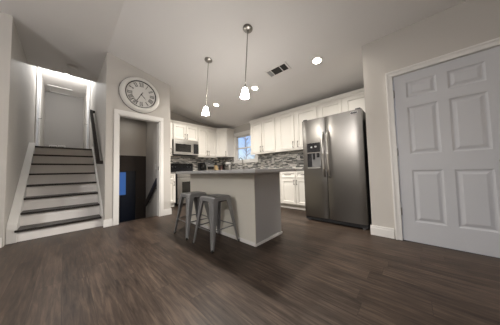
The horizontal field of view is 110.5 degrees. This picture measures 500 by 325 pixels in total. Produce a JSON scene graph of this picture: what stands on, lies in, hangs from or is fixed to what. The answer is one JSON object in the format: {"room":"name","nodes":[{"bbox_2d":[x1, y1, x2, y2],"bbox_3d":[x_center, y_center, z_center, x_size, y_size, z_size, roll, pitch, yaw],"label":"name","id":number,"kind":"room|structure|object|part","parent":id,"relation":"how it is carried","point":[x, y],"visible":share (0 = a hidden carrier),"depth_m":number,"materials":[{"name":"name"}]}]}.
{"room":"kitchen","nodes":[
{"label":"kitchen","id":0,"kind":"room"},
{"bbox_2d":[5,22,44,243],"bbox_3d":[-5.341,-0.799,4.225,5.524,4.050,0.120,-4,-4,43],"label":"wall","id":1,"kind":"structure","parent":0,"point":[23,90],"depth_m":2.88,"materials":[{"name":"grey paint"}]},
{"bbox_2d":[34,67,40,145],"bbox_3d":[-5.608,-1.328,4.583,0.940,2.125,0.020,-4,-4,43],"label":"trim","id":2,"kind":"structure","parent":1,"relation":"attached to","point":[37,70],"depth_m":4.31,"materials":[{"name":"white paint"}]},
{"bbox_2d":[36,76,41,145],"bbox_3d":[-5.604,-1.286,4.584,0.760,2.030,0.099,-4,-4,43],"label":"door","id":3,"kind":"structure","parent":1,"relation":"in","point":[38,89],"depth_m":4.68,"materials":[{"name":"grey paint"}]},
{"bbox_2d":[44,91,83,147],"bbox_3d":[-6.955,-1.286,6.512,0.100,2.520,0.997,-4,-4,43],"label":"wall","id":4,"kind":"structure","parent":0,"point":[64,114],"depth_m":6.46,"materials":[{"name":"grey paint"}]},
{"bbox_2d":[40,67,88,98],"bbox_3d":[-5.513,-2.692,5.278,4.030,0.100,1.117,-4,-4,43],"label":"ceiling","id":5,"kind":"structure","parent":0,"point":[78,86],"depth_m":5.63,"materials":[{"name":"white paint"}]},
{"bbox_2d":[47,84,71,95],"bbox_3d":[-6.745,-2.558,6.170,0.640,0.020,0.580,-4,-4,43],"label":"attic hatch","id":6,"kind":"object","parent":5,"relation":"attached to","point":[51,88],"visible":1,"depth_m":6.16,"materials":[{"name":"white paint"}]},
{"bbox_3d":[-6.746,-2.564,6.171,0.540,0.008,0.480,-4,-4,43],"label":"hatch panel","id":7,"kind":"part","parent":6,"relation":"part of","materials":[{"name":"white paint"}]},
{"bbox_2d":[0,12,170,246],"bbox_3d":[-3.565,-0.500,1.966,0.120,3.150,5.180,-4,-4,43],"label":"wall","id":8,"kind":"structure","parent":0,"point":[6,21],"depth_m":2.34,"materials":[{"name":"grey paint"}]},
{"bbox_2d":[103,219,112,227],"bbox_3d":[-2.430,1.034,2.966,0.016,0.125,0.122,-4,-4,43],"label":"baseboard","id":9,"kind":"structure","parent":8,"relation":"attached to","point":[108,222],"depth_m":2.96,"materials":[{"name":"white paint"}]},
{"bbox_2d":[113,109,163,225],"bbox_3d":[-2.166,0.076,3.408,0.145,2.065,0.843,-4,-4,43],"label":"trim","id":10,"kind":"structure","parent":8,"relation":"attached to","point":[118,113],"depth_m":3.38,"materials":[{"name":"white paint"}]},
{"bbox_2d":[119,77,159,112],"bbox_3d":[-2.141,-1.329,3.406,0.074,0.703,0.703,-4,-4,43],"label":"wall clock","id":11,"kind":"object","parent":8,"relation":"attached to","point":[137,93],"visible":1,"depth_m":3.37,"materials":[{"name":"grey painted wood"},{"name":"white painted face"},{"name":"black metal"}]},
{"bbox_2d":[164,208,171,215],"bbox_3d":[-1.754,1.051,3.688,0.016,0.125,0.168,-4,-4,43],"label":"baseboard","id":12,"kind":"structure","parent":8,"relation":"attached to","point":[166,211],"depth_m":3.69,"materials":[{"name":"white paint"}]},
{"bbox_2d":[83,52,114,226],"bbox_3d":[-4.510,0.166,4.954,5.644,5.950,0.120,-4,-4,43],"label":"wall","id":13,"kind":"structure","parent":0,"point":[102,100],"depth_m":3.12,"materials":[{"name":"grey paint"}]},
{"bbox_2d":[85,87,90,148],"bbox_3d":[-4.940,-1.270,5.279,0.760,2.030,0.099,-4,-4,43],"label":"door","id":14,"kind":"structure","parent":13,"relation":"in","point":[87,124],"depth_m":5.39,"materials":[{"name":"grey paint"}]},
{"bbox_2d":[86,81,90,148],"bbox_3d":[-4.951,-1.306,5.306,0.870,2.115,0.020,-4,-4,43],"label":"trim","id":15,"kind":"structure","parent":13,"relation":"attached to","point":[89,89],"depth_m":5.05,"materials":[{"name":"white paint"}]},
{"bbox_2d":[90,110,102,163],"bbox_3d":[-3.259,-0.615,3.654,1.477,1.355,0.092,-4,-4,43],"label":"handrail","id":16,"kind":"object","parent":13,"relation":"attached to","point":[96,150],"visible":1,"depth_m":3.46,"materials":[{"name":"brown wood"}]},
{"bbox_2d":[119,117,145,155],"bbox_3d":[-2.997,-0.639,4.202,0.100,0.950,0.823,-4,-4,43],"label":"wall","id":17,"kind":"structure","parent":0,"point":[132,132],"depth_m":4.25,"materials":[{"name":"grey paint"}]},
{"bbox_2d":[119,155,145,222],"bbox_3d":[-2.931,0.837,4.108,0.155,2.010,0.820,-4,-4,43],"label":"door","id":18,"kind":"structure","parent":17,"relation":"in","point":[132,169],"depth_m":4.22,"materials":[{"name":"black paint"}]},
{"bbox_3d":[-3.051,0.497,4.037,0.009,0.530,0.260,-4,-4,43],"label":"lit glass","id":19,"kind":"part","parent":18,"relation":"part of","materials":[{"name":"blue glass"}]},
{"bbox_3d":[-3.007,0.933,4.067,0.010,1.460,0.540,-4,-4,43],"label":"glass","id":20,"kind":"part","parent":18,"relation":"part of","materials":[{"name":"black glass"}]},
{"bbox_2d":[146,122,156,217],"bbox_3d":[-2.788,0.659,4.649,2.524,4.850,0.160,-4,-4,43],"label":"wall","id":21,"kind":"structure","parent":0,"point":[151,128],"depth_m":4.15,"materials":[{"name":"grey paint"}]},
{"bbox_2d":[144,178,156,205],"bbox_3d":[-2.266,0.705,3.997,0.860,0.697,0.076,-4,-4,43],"label":"handrail","id":22,"kind":"object","parent":21,"relation":"attached to","point":[154,185],"visible":0.88,"depth_m":3.94,"materials":[{"name":"brown wood"}]},
{"bbox_2d":[170,111,214,157],"bbox_3d":[-1.857,-0.265,5.718,0.120,2.950,2.640,-4,-4,43],"label":"wall","id":23,"kind":"structure","parent":0,"point":[173,116],"depth_m":5.46,"materials":[{"name":"grey paint"}]},
{"bbox_2d":[170,119,172,155],"bbox_3d":[-2.418,-0.683,4.773,0.383,0.997,0.440,-4,-4,43],"label":"upper cabinet","id":24,"kind":"object","parent":23,"relation":"attached to","point":[171,121],"visible":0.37,"depth_m":4.80,"materials":[{"name":"white paint"}]},
{"bbox_3d":[-2.312,-0.662,4.673,0.020,0.863,0.390,-4,-4,43],"label":"door","id":25,"kind":"part","parent":24,"relation":"part of","materials":[{"name":"white paint"}]},
{"bbox_2d":[172,120,197,141],"bbox_3d":[-2.003,-0.905,5.233,0.383,0.530,0.780,-4,-4,43],"label":"upper cabinet","id":26,"kind":"object","parent":23,"relation":"attached to","point":[180,130],"visible":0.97,"depth_m":5.09,"materials":[{"name":"white paint"}]},
{"bbox_3d":[-2.025,-0.877,4.996,0.020,0.418,0.355,-4,-4,43],"label":"door","id":27,"kind":"part","parent":26,"relation":"part of","materials":[{"name":"white paint"}]},
{"bbox_3d":[-1.893,-1.143,5.135,0.050,0.070,0.780,-4,-4,43],"label":"crown molding","id":28,"kind":"part","parent":26,"relation":"part of","materials":[{"name":"white paint"}]},
{"bbox_2d":[172,139,198,155],"bbox_3d":[-1.969,-0.428,5.183,0.441,0.420,0.760,-4,-4,43],"label":"microwave","id":29,"kind":"object","parent":26,"relation":"attached to","point":[179,147],"visible":0.94,"depth_m":5.03,"materials":[{"name":"silver metal"}]},
{"bbox_3d":[-1.912,-0.414,5.016,0.030,0.295,0.595,-4,-4,43],"label":"door","id":30,"kind":"part","parent":29,"relation":"part of","materials":[{"name":"silver metal"}]},
{"bbox_3d":[-1.861,-0.605,5.086,0.030,0.080,0.760,-4,-4,43],"label":"vent panel","id":31,"kind":"part","parent":29,"relation":"part of","materials":[{"name":"silver metal"}]},
{"bbox_3d":[-1.651,-0.408,5.295,0.030,0.295,0.160,-4,-4,43],"label":"control panel","id":32,"kind":"part","parent":29,"relation":"part of","materials":[{"name":"black plastic"}]},
{"bbox_3d":[-1.769,-0.870,5.270,0.020,0.418,0.355,-4,-4,43],"label":"door","id":33,"kind":"part","parent":26,"relation":"part of","materials":[{"name":"white paint"}]},
{"bbox_2d":[170,156,223,170],"bbox_3d":[-1.838,0.058,5.615,0.011,0.470,2.487,-4,-4,43],"label":"tile backsplash","id":34,"kind":"structure","parent":23,"relation":"attached to","point":[173,159],"depth_m":5.69,"materials":[{"name":"tile"}]},
{"bbox_2d":[193,125,216,157],"bbox_3d":[-1.492,-0.659,5.762,0.383,0.997,0.690,-4,-4,43],"label":"upper cabinet","id":35,"kind":"object","parent":23,"relation":"attached to","point":[206,135],"visible":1,"depth_m":5.63,"materials":[{"name":"white paint"}]},
{"bbox_3d":[-1.502,-0.641,5.538,0.020,0.863,0.320,-4,-4,43],"label":"door","id":36,"kind":"part","parent":35,"relation":"part of","materials":[{"name":"white paint"}]},
{"bbox_3d":[-1.387,-1.130,5.675,0.050,0.070,0.690,-4,-4,43],"label":"crown molding","id":37,"kind":"part","parent":35,"relation":"part of","materials":[{"name":"white paint"}]},
{"bbox_3d":[-1.271,-0.636,5.785,0.020,0.863,0.325,-4,-4,43],"label":"door","id":38,"kind":"part","parent":35,"relation":"part of","materials":[{"name":"white paint"}]},
{"bbox_2d":[0,0,465,128],"bbox_3d":[-0.282,-1.877,0.754,9.450,0.760,7.850,-4,-4,43],"label":"ceiling","id":39,"kind":"structure","parent":0,"point":[170,41],"depth_m":2.63,"materials":[{"name":"white paint"}]},
{"bbox_2d":[66,64,77,69],"bbox_3d":[-3.567,-1.902,3.481,0.170,0.044,0.170,-4,-4,43],"label":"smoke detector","id":40,"kind":"object","parent":39,"relation":"attached to","point":[72,67],"visible":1,"depth_m":3.44,"materials":[{"name":"white plastic"}]},
{"bbox_2d":[202,57,211,115],"bbox_3d":[-0.733,-1.297,2.966,0.188,0.964,0.132,-2,-3,4],"label":"pendant light","id":41,"kind":"object","parent":39,"relation":"hanging from","point":[208,60],"visible":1,"depth_m":2.95,"materials":[{"name":"silver metal"}]},
{"bbox_3d":[-0.757,-0.877,2.946,0.120,0.125,0.120,-4,-4,43],"label":"lamp shade","id":42,"kind":"part","parent":41,"relation":"part of","materials":[{"name":"white glass"}]},
{"bbox_3d":[-0.734,-1.349,2.968,0.068,0.798,0.015,-2,-3,1],"label":"rod","id":43,"kind":"part","parent":41,"relation":"part of","materials":[{"name":"silver metal"}]},
{"bbox_2d":[240,24,252,98],"bbox_3d":[-0.047,-1.345,2.325,0.188,0.964,0.132,-2,-3,4],"label":"pendant light","id":44,"kind":"object","parent":39,"relation":"hanging from","point":[247,28],"visible":1,"depth_m":2.32,"materials":[{"name":"silver metal"}]},
{"bbox_3d":[-0.071,-0.925,2.305,0.120,0.125,0.120,-4,-4,43],"label":"lamp shade","id":45,"kind":"part","parent":44,"relation":"part of","materials":[{"name":"white glass"}]},
{"bbox_3d":[-0.048,-1.397,2.327,0.068,0.798,0.015,-2,-3,1],"label":"rod","id":46,"kind":"part","parent":44,"relation":"part of","materials":[{"name":"silver metal"}]},
{"bbox_2d":[250,86,258,90],"bbox_3d":[0.101,-1.564,3.655,0.180,0.038,0.184,1,-4,-42],"label":"recessed light","id":47,"kind":"object","parent":39,"relation":"in","point":[254,88],"visible":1,"depth_m":3.66,"materials":[{"name":"white plastic"}]},
{"bbox_2d":[264,61,290,77],"bbox_3d":[0.486,-1.628,3.069,0.430,0.048,0.208,-4,-4,43],"label":"ceiling vent","id":48,"kind":"object","parent":39,"relation":"in","point":[283,67],"visible":1,"depth_m":3.05,"materials":[{"name":"white metal"}]},
{"bbox_2d":[311,56,322,64],"bbox_3d":[1.070,-1.626,2.777,0.180,0.038,0.184,1,-4,-42],"label":"recessed light","id":49,"kind":"object","parent":39,"relation":"in","point":[317,60],"visible":1,"depth_m":2.77,"materials":[{"name":"white plastic"}]},
{"bbox_2d":[0,203,499,324],"bbox_3d":[-0.192,0.978,0.602,9.400,0.100,7.850,-4,-4,43],"label":"floor","id":50,"kind":"structure","parent":0,"point":[141,271],"depth_m":1.43,"materials":[{"name":"brown wood"}]},
{"bbox_2d":[5,142,102,244],"bbox_3d":[-3.566,0.341,3.303,1.830,1.598,0.992,-4,-4,43],"label":"staircase","id":51,"kind":"structure","parent":50,"relation":"on","point":[58,189],"depth_m":3.07,"materials":[{"name":"paint"}]},
{"bbox_2d":[171,173,175,206],"bbox_3d":[-2.294,0.735,4.603,0.653,0.870,0.398,-4,-4,43],"label":"base cabinet","id":52,"kind":"object","parent":50,"relation":"on","point":[173,188],"visible":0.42,"depth_m":4.51,"materials":[{"name":"white paint"}]},
{"bbox_3d":[-2.087,0.753,4.412,0.020,0.565,0.355,-4,-4,43],"label":"door","id":53,"kind":"part","parent":52,"relation":"part of","materials":[{"name":"white paint"}]},
{"bbox_2d":[170,163,192,203],"bbox_3d":[-1.859,0.567,5.036,0.681,1.105,0.756,-4,-4,43],"label":"range","id":54,"kind":"object","parent":50,"relation":"on","point":[182,181],"visible":0.4,"depth_m":4.74,"materials":[{"name":"silver"}]},
{"bbox_3d":[-2.093,0.157,5.264,0.070,0.253,0.744,-4,-4,43],"label":"control panel","id":55,"kind":"part","parent":54,"relation":"part of","materials":[{"name":"black"}]},
{"bbox_3d":[-1.663,0.685,4.849,0.030,0.560,0.740,-4,-4,43],"label":"oven door","id":56,"kind":"part","parent":54,"relation":"part of","materials":[{"name":"silver metal"}]},
{"bbox_2d":[174,191,209,240],"bbox_3d":[-0.841,0.743,2.579,0.420,0.588,0.420,-4,-4,44],"label":"bar stool","id":57,"kind":"object","parent":50,"relation":"on","point":[194,196],"visible":0.8,"depth_m":2.52,"materials":[{"name":"grey metal"}]},
{"bbox_3d":[-1.050,0.749,2.577,0.148,0.564,0.120,-1,-3,0],"label":"leg","id":58,"kind":"part","parent":57,"relation":"part of","materials":[{"name":"grey paint"}]},
{"bbox_3d":[-0.840,0.733,2.370,0.120,0.564,0.148,-1,-3,0],"label":"leg","id":59,"kind":"part","parent":57,"relation":"part of","materials":[{"name":"grey paint"}]},
{"bbox_3d":[-0.848,0.477,2.591,0.284,0.055,0.284,-4,-4,44],"label":"seat","id":60,"kind":"part","parent":57,"relation":"part of","materials":[{"name":"grey paint"}]},
{"bbox_3d":[-0.843,0.753,2.787,0.120,0.564,0.148,-1,-3,0],"label":"leg","id":61,"kind":"part","parent":57,"relation":"part of","materials":[{"name":"grey paint"}]},
{"bbox_3d":[-0.632,0.738,2.580,0.148,0.564,0.120,-1,-3,0],"label":"leg","id":62,"kind":"part","parent":57,"relation":"part of","materials":[{"name":"grey paint"}]},
{"bbox_2d":[192,194,239,253],"bbox_3d":[-0.434,0.715,2.195,0.420,0.588,0.420,-4,-4,42],"label":"bar stool","id":63,"kind":"object","parent":50,"relation":"on","point":[214,200],"visible":1,"depth_m":2.15,"materials":[{"name":"grey paint"}]},
{"bbox_3d":[-0.643,0.720,2.184,0.148,0.564,0.120,-1,-3,-3],"label":"leg","id":64,"kind":"part","parent":63,"relation":"part of","materials":[{"name":"grey paint"}]},
{"bbox_3d":[-0.424,0.705,1.987,0.120,0.564,0.148,-1,-3,-3],"label":"leg","id":65,"kind":"part","parent":63,"relation":"part of","materials":[{"name":"grey paint"}]},
{"bbox_3d":[-0.441,0.449,2.208,0.284,0.055,0.284,-4,-4,42],"label":"seat","id":66,"kind":"part","parent":63,"relation":"part of","materials":[{"name":"grey paint"}]},
{"bbox_3d":[-0.445,0.725,2.404,0.120,0.564,0.148,-1,-3,-3],"label":"leg","id":67,"kind":"part","parent":63,"relation":"part of","materials":[{"name":"grey paint"}]},
{"bbox_3d":[-0.226,0.710,2.206,0.148,0.564,0.120,-1,-3,-3],"label":"leg","id":68,"kind":"part","parent":63,"relation":"part of","materials":[{"name":"grey paint"}]},
{"bbox_2d":[190,172,281,246],"bbox_3d":[-0.314,0.599,2.780,1.550,0.868,0.570,-4,-4,43],"label":"kitchen island","id":69,"kind":"object","parent":50,"relation":"on","point":[255,197],"visible":0.73,"depth_m":2.27,"materials":[{"name":"grey paint"}]},
{"bbox_2d":[176,168,295,173],"bbox_3d":[-0.324,0.137,2.657,1.810,0.040,0.840,-4,-4,43],"label":"island countertop","id":70,"kind":"structure","parent":69,"relation":"on","point":[283,169],"depth_m":2.06,"materials":[{"name":"grey stone"}]},
{"bbox_3d":[-0.303,1.010,2.760,1.550,0.045,0.570,-4,-4,43],"label":"baseboard","id":71,"kind":"part","parent":69,"relation":"part of","materials":[{"name":"white paint"}]},
{"bbox_3d":[0.051,0.556,2.064,0.023,0.868,0.009,-4,-4,43],"label":"corner trim","id":72,"kind":"part","parent":69,"relation":"part of","materials":[{"name":"grey paint"}]},
{"bbox_3d":[0.243,0.561,2.265,0.012,0.868,0.546,-4,-4,43],"label":"panel","id":73,"kind":"part","parent":69,"relation":"part of","materials":[{"name":"grey"}]},
{"bbox_2d":[280,174,282,206],"bbox_3d":[0.549,0.665,4.655,0.983,0.870,0.623,-4,-4,43],"label":"base cabinet","id":74,"kind":"object","parent":50,"relation":"on","point":[280,174],"visible":0.02,"depth_m":4.14,"materials":[{"name":"white paint"}]},
{"bbox_2d":[280,170,304,209],"bbox_3d":[1.222,0.619,4.026,0.848,0.870,0.623,-4,-4,43],"label":"base cabinet","id":75,"kind":"object","parent":50,"relation":"on","point":[292,182],"visible":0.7,"depth_m":3.91,"materials":[{"name":"white paint"}]},
{"bbox_3d":[0.876,0.280,3.996,0.370,0.152,0.020,-4,-4,43],"label":"drawer","id":76,"kind":"part","parent":75,"relation":"part of","materials":[{"name":"white paint"}]},
{"bbox_3d":[0.885,0.657,3.978,0.370,0.565,0.020,-4,-4,43],"label":"door","id":77,"kind":"part","parent":75,"relation":"part of","materials":[{"name":"white paint"}]},
{"bbox_3d":[1.171,0.259,3.720,0.420,0.152,0.020,-4,-4,43],"label":"drawer","id":78,"kind":"part","parent":75,"relation":"part of","materials":[{"name":"white paint"}]},
{"bbox_3d":[1.181,0.637,3.702,0.420,0.565,0.020,-4,-4,43],"label":"door","id":79,"kind":"part","parent":75,"relation":"part of","materials":[{"name":"white paint"}]},
{"bbox_3d":[-0.063,0.230,4.770,3.710,0.038,1.285,-4,-4,43],"label":"countertop","id":80,"kind":"structure","parent":75,"relation":"on","visible":0},
{"bbox_2d":[198,163,204,170],"bbox_3d":[-1.574,0.148,5.635,0.203,0.280,0.140,-4,-4,43],"label":"coffee maker","id":81,"kind":"object","parent":80,"relation":"on","point":[200,165],"visible":0.94,"depth_m":5.59,"materials":[{"name":"black"}]},
{"bbox_2d":[204,165,213,170],"bbox_3d":[-1.374,0.183,5.844,0.246,0.220,0.300,-4,-4,43],"label":"toaster oven","id":82,"kind":"object","parent":80,"relation":"on","point":[206,167],"visible":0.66,"depth_m":5.75,"materials":[{"name":"silver metal"}]},
{"bbox_2d":[225,162,230,169],"bbox_3d":[-0.758,0.133,6.012,0.130,0.305,0.234,-4,-4,43],"label":"stand mixer","id":83,"kind":"object","parent":80,"relation":"on","point":[226,163],"visible":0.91,"depth_m":5.96,"materials":[{"name":"white plastic"}]},
{"bbox_2d":[302,107,371,229],"bbox_3d":[1.547,0.107,3.064,0.936,1.785,0.860,-4,-4,43],"label":"refrigerator","id":84,"kind":"object","parent":50,"relation":"on","point":[335,151],"visible":0.98,"depth_m":2.73,"materials":[{"name":"silver metal"}]},
{"bbox_3d":[1.104,-0.117,2.998,0.250,0.477,0.018,-4,-4,43],"label":"dispenser frame","id":85,"kind":"part","parent":84,"relation":"part of","materials":[{"name":"silver metal"}]},
{"bbox_3d":[1.137,0.087,3.017,0.404,1.690,0.070,-4,-4,43],"label":"freezer door","id":86,"kind":"part","parent":84,"relation":"part of","materials":[{"name":"silver metal"}]},
{"bbox_3d":[1.206,-0.137,2.860,0.028,0.754,0.087,-4,-4,43],"label":"handle","id":87,"kind":"part","parent":84,"relation":"part of","materials":[{"name":"silver metal"}]},
{"bbox_3d":[1.262,-0.136,2.808,0.028,0.764,0.087,-4,-4,43],"label":"handle","id":88,"kind":"part","parent":84,"relation":"part of","materials":[{"name":"silver metal"}]},
{"bbox_3d":[1.482,0.063,2.695,0.522,1.690,0.070,-4,-4,43],"label":"fridge door","id":89,"kind":"part","parent":84,"relation":"part of","materials":[{"name":"silver metal"}]},
{"bbox_2d":[230,123,287,163],"bbox_3d":[0.832,-0.245,4.926,4.880,2.700,0.120,-4,-4,43],"label":"wall","id":90,"kind":"structure","parent":0,"point":[245,127],"depth_m":5.90,"materials":[{"name":"grey paint"}]},
{"bbox_2d":[216,128,234,157],"bbox_3d":[-0.959,-0.666,6.132,0.655,0.975,0.575,-4,-4,43],"label":"upper cabinet","id":91,"kind":"object","parent":90,"relation":"attached to","point":[224,136],"visible":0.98,"depth_m":5.92,"materials":[{"name":"white paint"}]},
{"bbox_3d":[-0.968,-0.637,5.909,0.342,0.863,0.020,-2,-3,2],"label":"door","id":92,"kind":"part","parent":91,"relation":"part of","materials":[{"name":"white paint"}]},
{"bbox_2d":[233,130,257,163],"bbox_3d":[-0.143,-0.519,5.818,1.130,1.060,0.140,-4,-4,43],"label":"window","id":93,"kind":"structure","parent":90,"relation":"in","point":[242,140],"depth_m":5.89,"materials":[{"name":"white paint"}]},
{"bbox_3d":[-0.134,-0.294,5.811,0.870,0.450,0.030,-4,-4,43],"label":"sash","id":94,"kind":"part","parent":93,"relation":"part of","materials":[{"name":"white paint"}]},
{"bbox_3d":[-0.128,-0.493,5.831,0.810,0.790,0.034,-4,-4,43],"label":"pane","id":95,"kind":"part","parent":93,"relation":"part of","materials":[{"name":"clear glass"}]},
{"bbox_2d":[249,114,277,154],"bbox_3d":[0.444,-0.746,4.952,0.920,0.997,0.383,-4,-4,43],"label":"upper cabinet","id":96,"kind":"object","parent":90,"relation":"attached to","point":[262,130],"visible":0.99,"depth_m":4.81,"materials":[{"name":"white paint"}]},
{"bbox_3d":[0.178,-0.709,5.002,0.390,0.863,0.020,-4,-4,43],"label":"door","id":97,"kind":"part","parent":96,"relation":"part of","materials":[{"name":"white paint"}]},
{"bbox_3d":[0.323,-1.212,4.857,0.920,0.070,0.050,-4,-4,43],"label":"crown molding","id":98,"kind":"part","parent":96,"relation":"part of","materials":[{"name":"white paint"}]},
{"bbox_3d":[0.501,-0.732,4.700,0.425,0.863,0.020,-4,-4,43],"label":"door","id":99,"kind":"part","parent":96,"relation":"part of","materials":[{"name":"white paint"}]},
{"bbox_2d":[224,150,303,169],"bbox_3d":[0.723,-0.039,4.932,4.667,0.470,0.011,-4,-4,43],"label":"tile backsplash","id":100,"kind":"structure","parent":90,"relation":"attached to","point":[288,159],"depth_m":4.93,"materials":[{"name":"tile"}]},
{"bbox_2d":[275,102,318,151],"bbox_3d":[1.186,-0.798,4.258,1.115,0.997,0.383,-4,-4,43],"label":"upper cabinet","id":101,"kind":"object","parent":90,"relation":"attached to","point":[289,137],"visible":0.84,"depth_m":4.19,"materials":[{"name":"white paint"}]},
{"bbox_3d":[0.902,-0.760,4.325,0.435,0.863,0.020,-4,-4,43],"label":"door","id":102,"kind":"part","parent":101,"relation":"part of","materials":[{"name":"white paint"}]},
{"bbox_3d":[1.065,-1.264,4.163,1.115,0.070,0.050,-4,-4,43],"label":"crown molding","id":103,"kind":"part","parent":101,"relation":"part of","materials":[{"name":"white paint"}]},
{"bbox_3d":[1.291,-0.787,3.962,0.490,0.863,0.020,-4,-4,43],"label":"door","id":104,"kind":"part","parent":101,"relation":"part of","materials":[{"name":"white paint"}]},
{"bbox_2d":[317,88,364,117],"bbox_3d":[1.949,-1.070,3.550,0.990,0.560,0.383,-4,-4,43],"label":"upper cabinet","id":105,"kind":"object","parent":90,"relation":"attached to","point":[348,101],"visible":0.33,"depth_m":3.46,"materials":[{"name":"white paint"}]},
{"bbox_3d":[1.672,-1.021,3.610,0.430,0.448,0.020,-4,-4,43],"label":"door","id":106,"kind":"part","parent":105,"relation":"part of","materials":[{"name":"white paint"}]},
{"bbox_3d":[1.833,-1.317,3.446,0.990,0.070,0.050,-4,-4,43],"label":"crown molding","id":107,"kind":"part","parent":105,"relation":"part of","materials":[{"name":"white paint"}]},
{"bbox_3d":[2.030,-1.046,3.276,0.430,0.448,0.020,-4,-4,43],"label":"door","id":108,"kind":"part","parent":105,"relation":"part of","materials":[{"name":"white paint"}]},
{"bbox_2d":[362,0,499,238],"bbox_3d":[3.690,-0.536,1.375,4.436,2.800,1.368,-4,-4,43],"label":"wall","id":109,"kind":"structure","parent":0,"point":[468,23],"depth_m":2.19,"materials":[{"name":"grey paint"}]},
{"bbox_2d":[370,225,394,238],"bbox_3d":[1.711,0.895,2.246,0.247,0.125,0.016,-4,-4,43],"label":"baseboard","id":110,"kind":"structure","parent":109,"relation":"attached to","point":[387,232],"depth_m":2.24,"materials":[{"name":"white paint"}]},
{"bbox_2d":[385,37,499,239],"bbox_3d":[2.172,-0.123,1.916,0.960,2.104,0.153,-4,-4,43],"label":"trim","id":111,"kind":"structure","parent":109,"relation":"attached to","point":[486,45],"depth_m":2.14,"materials":[{"name":"white paint"}]},
{"bbox_2d":[393,46,499,257],"bbox_3d":[2.124,-0.090,1.868,0.823,2.020,0.103,-4,-4,43],"label":"door","id":112,"kind":"structure","parent":109,"relation":"in","point":[447,114],"depth_m":1.86,"materials":[{"name":"grey light blue-gray paint"}]}
]}

